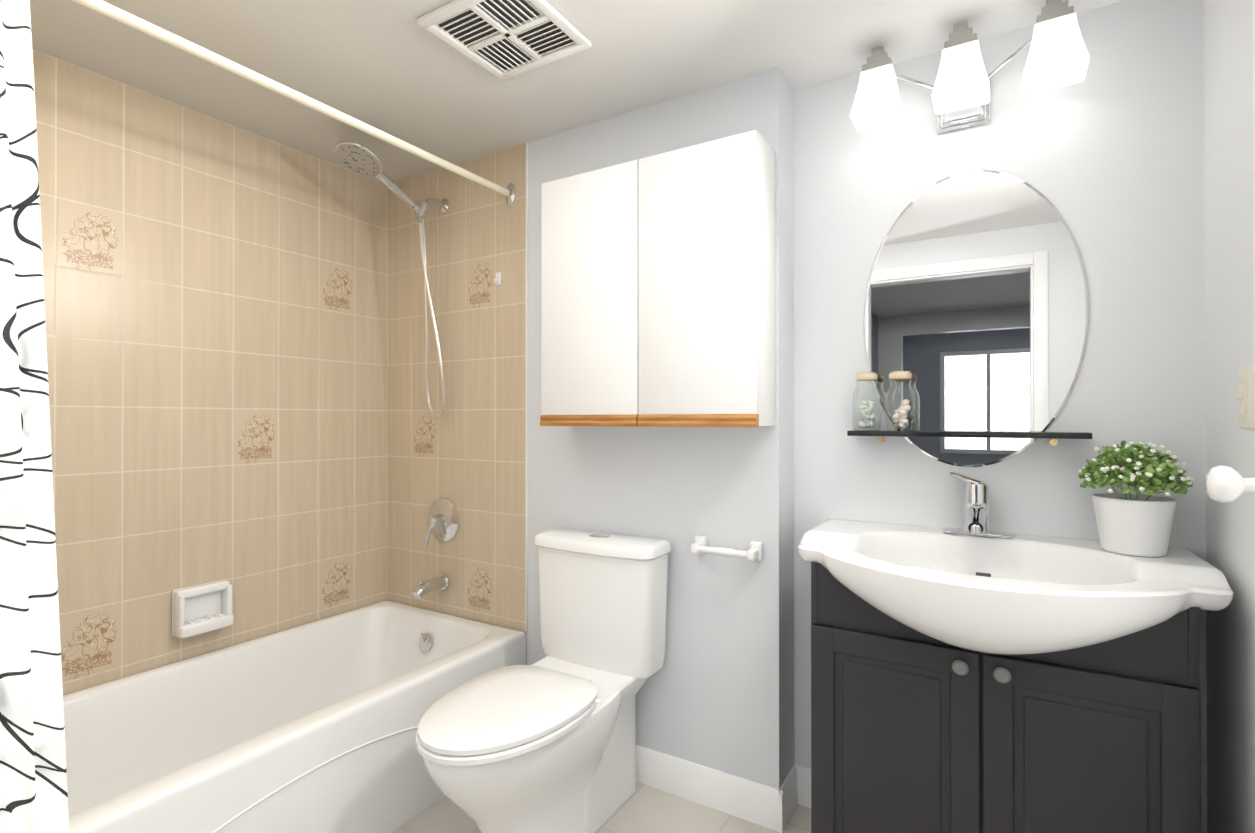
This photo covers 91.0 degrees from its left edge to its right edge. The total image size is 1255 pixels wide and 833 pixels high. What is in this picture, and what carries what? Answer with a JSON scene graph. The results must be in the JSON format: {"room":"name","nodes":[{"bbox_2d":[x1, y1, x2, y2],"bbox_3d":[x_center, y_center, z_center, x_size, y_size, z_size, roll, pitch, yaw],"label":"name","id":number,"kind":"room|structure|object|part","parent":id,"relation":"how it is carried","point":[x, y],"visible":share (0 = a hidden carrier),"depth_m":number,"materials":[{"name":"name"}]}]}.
{"room":"bathroom","nodes":[
{"label":"bathroom","id":0,"kind":"room"},
{"bbox_2d":[30,0,1123,181],"bbox_3d":[-0.333,-1.032,1.296,2.730,0.001,2.018,0,0,31],"label":"ceiling","id":1,"kind":"structure","parent":0,"point":[394,68],"depth_m":1.76,"materials":[{"name":"white paint"}]},
{"bbox_2d":[417,0,591,80],"bbox_3d":[-0.321,-1.022,1.646,0.330,0.016,0.320,0,0,31],"label":"ceiling vent","id":2,"kind":"object","parent":1,"relation":"in","point":[502,40],"visible":1,"depth_m":1.65,"materials":[{"name":"white"}]},
{"bbox_2d":[392,782,810,832],"bbox_3d":[-0.365,1.208,1.235,2.730,0.001,2.138,0,0,31],"label":"floor","id":3,"kind":"structure","parent":0,"point":[642,808],"depth_m":1.85,"materials":[{"name":"tile"}]},
{"bbox_2d":[63,600,525,832],"bbox_3d":[-1.130,1.005,1.829,0.802,0.410,1.596,0,0,31],"label":"tub","id":4,"kind":"object","parent":3,"relation":"on","point":[311,727],"visible":0.73,"depth_m":1.84,"materials":[{"name":"white ceramic"}]},
{"bbox_2d":[419,633,431,651],"bbox_3d":[-0.805,0.895,2.449,0.072,0.076,0.026,0,0,31],"label":"bathtub overflow drain","id":5,"kind":"object","parent":4,"relation":"attached to","point":[425,642],"visible":1,"depth_m":2.44,"materials":[{"name":"silver metal"}]},
{"bbox_2d":[416,528,670,832],"bbox_3d":[-0.251,0.800,1.763,0.464,0.820,0.791,0,0,31],"label":"toilet","id":6,"kind":"object","parent":3,"relation":"on","point":[547,744],"visible":1,"depth_m":1.77,"materials":[{"name":"white ceramic"}]},
{"bbox_2d":[798,472,1233,832],"bbox_3d":[0.836,0.680,1.451,0.847,1.057,0.526,0,0,31],"label":"bathroom vanity","id":7,"kind":"object","parent":3,"relation":"on","point":[976,674],"visible":0.96,"depth_m":1.35,"materials":[{"name":"grey"}]},
{"bbox_2d":[943,472,1012,538],"bbox_3d":[0.906,0.232,1.601,0.160,0.159,0.160,0,0,31],"label":"faucet","id":8,"kind":"object","parent":7,"relation":"on","point":[977,503],"depth_m":1.61,"materials":[{"name":"silver metal"}]},
{"bbox_2d":[1078,440,1194,556],"bbox_3d":[1.160,0.182,1.413,0.206,0.256,0.204,0,0,31],"label":"potted plant","id":9,"kind":"object","parent":7,"relation":"on","point":[1137,524],"visible":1,"depth_m":1.37,"materials":[{"name":"green plant"}]},
{"bbox_2d":[32,0,1254,832],"bbox_3d":[-0.364,0.088,1.240,2.730,2.240,2.138,0,0,31],"label":"wall","id":10,"kind":"structure","parent":0,"point":[185,333],"depth_m":1.92,"materials":[{"name":"white paint"}]},
{"bbox_2d":[49,199,493,681],"bbox_3d":[-1.119,0.071,2.014,0.635,1.392,1.275,0,0,31],"label":"wall tiles","id":11,"kind":"structure","parent":10,"relation":"attached to","point":[89,238],"depth_m":2.21,"materials":[{"name":"beige tile"}]},
{"bbox_2d":[172,579,233,637],"bbox_3d":[-1.417,0.641,2.064,0.071,0.150,0.160,0,0,31],"label":"soap dish","id":12,"kind":"object","parent":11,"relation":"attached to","point":[201,608],"visible":1,"depth_m":2.06,"materials":[{"name":"white ceramic"}]},
{"bbox_2d":[424,498,459,545],"bbox_3d":[-0.775,0.427,2.502,0.180,0.187,0.082,0,0,31],"label":"tub valve","id":13,"kind":"object","parent":11,"relation":"attached to","point":[443,520],"visible":1,"depth_m":2.50,"materials":[{"name":"silver metal"}]},
{"bbox_2d":[72,0,515,205],"bbox_3d":[-0.859,-0.850,1.673,0.048,0.090,1.598,0,0,31],"label":"curtain rod","id":14,"kind":"object","parent":10,"relation":"attached to","point":[155,31],"visible":0.98,"depth_m":1.58,"materials":[{"name":"beige metal"}]},
{"bbox_2d":[0,0,68,832],"bbox_3d":[-1.130,0.171,1.066,0.231,2.012,0.250,0,0,31],"label":"curtain","id":15,"kind":"object","parent":14,"relation":"hanging from","point":[33,787],"visible":1,"depth_m":1.12,"materials":[{"name":"fabric"}]},
{"bbox_2d":[335,140,449,417],"bbox_3d":[-0.876,-0.475,2.338,0.168,0.965,0.473,0,0,31],"label":"shower head","id":16,"kind":"object","parent":10,"relation":"attached to","point":[361,159],"visible":1,"depth_m":2.42},
{"bbox_2d":[412,573,449,598],"bbox_3d":[-0.793,0.681,2.471,0.068,0.074,0.152,0,0,31],"label":"tub spout","id":17,"kind":"object","parent":10,"relation":"attached to","point":[440,581],"visible":1,"depth_m":2.46,"materials":[{"name":"silver metal"}]},
{"bbox_2d":[494,272,501,285],"bbox_3d":[-0.504,-0.532,2.375,0.028,0.050,0.027,0,0,31],"label":"hook","id":18,"kind":"object","parent":10,"relation":"attached to","point":[498,280],"visible":0.96,"depth_m":2.38,"materials":[{"name":"white plastic"}]},
{"bbox_2d":[539,130,775,426],"bbox_3d":[0.072,-0.374,1.937,0.746,0.810,0.178,0,0,31],"label":"upper cabinet","id":19,"kind":"object","parent":10,"relation":"attached to","point":[658,290],"visible":1,"depth_m":1.82,"materials":[{"name":"white wood"}]},
{"bbox_2d":[526,142,793,832],"bbox_3d":[0.044,0.091,2.068,0.976,2.240,0.043,0,0,31],"label":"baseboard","id":20,"kind":"structure","parent":10,"relation":"attached to","point":[755,802],"depth_m":1.92,"materials":[{"name":"white wood"}]},
{"bbox_2d":[691,535,762,561],"bbox_3d":[0.295,0.401,1.865,0.216,0.056,0.064,0,0,31],"label":"paper holder","id":21,"kind":"object","parent":10,"relation":"attached to","point":[753,553],"visible":1,"depth_m":1.83,"materials":[{"name":"white"}]},
{"bbox_2d":[794,764,810,809],"bbox_3d":[0.914,1.152,1.689,0.927,0.115,0.038,0,0,31],"label":"baseboard","id":22,"kind":"structure","parent":10,"relation":"attached to","point":[802,775],"depth_m":1.92,"materials":[{"name":"white wood"}]},
{"bbox_2d":[847,430,1091,445],"bbox_3d":[0.892,0.058,1.655,0.560,0.036,0.110,0,0,31],"label":"shelf","id":23,"kind":"object","parent":10,"relation":"attached to","point":[1053,437],"visible":0.96,"depth_m":1.59,"materials":[{"name":"black wood"}]},
{"bbox_2d":[853,372,880,429],"bbox_3d":[0.690,-0.043,1.780,0.076,0.165,0.076,0,0,31],"label":"jar","id":24,"kind":"object","parent":23,"relation":"on","point":[866,412],"visible":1,"depth_m":1.77,"materials":[{"name":"clear glass"}]},
{"bbox_2d":[886,371,914,430],"bbox_3d":[0.767,-0.043,1.733,0.076,0.165,0.076,0,0,31],"label":"jar","id":25,"kind":"object","parent":23,"relation":"on","point":[900,417],"visible":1,"depth_m":1.72,"materials":[{"name":"clear glass"}]},
{"bbox_2d":[850,0,1089,133],"bbox_3d":[0.882,-0.908,1.632,0.532,0.222,0.182,0,0,31],"label":"sconce","id":26,"kind":"object","parent":10,"relation":"attached to","point":[1058,56],"visible":1,"depth_m":1.58,"materials":[{"name":"white glass"}]},
{"bbox_2d":[864,170,1088,466],"bbox_3d":[0.936,-0.268,1.700,0.540,0.815,0.005,0,0,31],"label":"mirror","id":27,"kind":"object","parent":10,"relation":"attached to","point":[976,313],"visible":0.92,"depth_m":1.69,"materials":[{"name":"white mirror"}]},
{"bbox_2d":[1205,0,1254,509],"bbox_3d":[0.844,0.190,0.720,0.112,2.008,0.800,0,0,31],"label":"door","id":28,"kind":"structure","parent":10,"relation":"in","point":[1225,484],"depth_m":1.01,"materials":[{"name":"white"}]},
{"bbox_3d":[1.000,0.112,1.012,0.075,0.068,0.068,0,0,31],"label":"knob","id":29,"kind":"part","parent":28,"relation":"part of","materials":[{"name":"white"}]},
{"bbox_2d":[1236,365,1253,427],"bbox_3d":[1.199,-0.037,1.202,0.014,0.120,0.075,0,0,31],"label":"switch plate","id":30,"kind":"object","parent":10,"relation":"attached to","point":[1245,392],"visible":1,"depth_m":1.19,"materials":[{"name":"beige plastic"}]}
]}

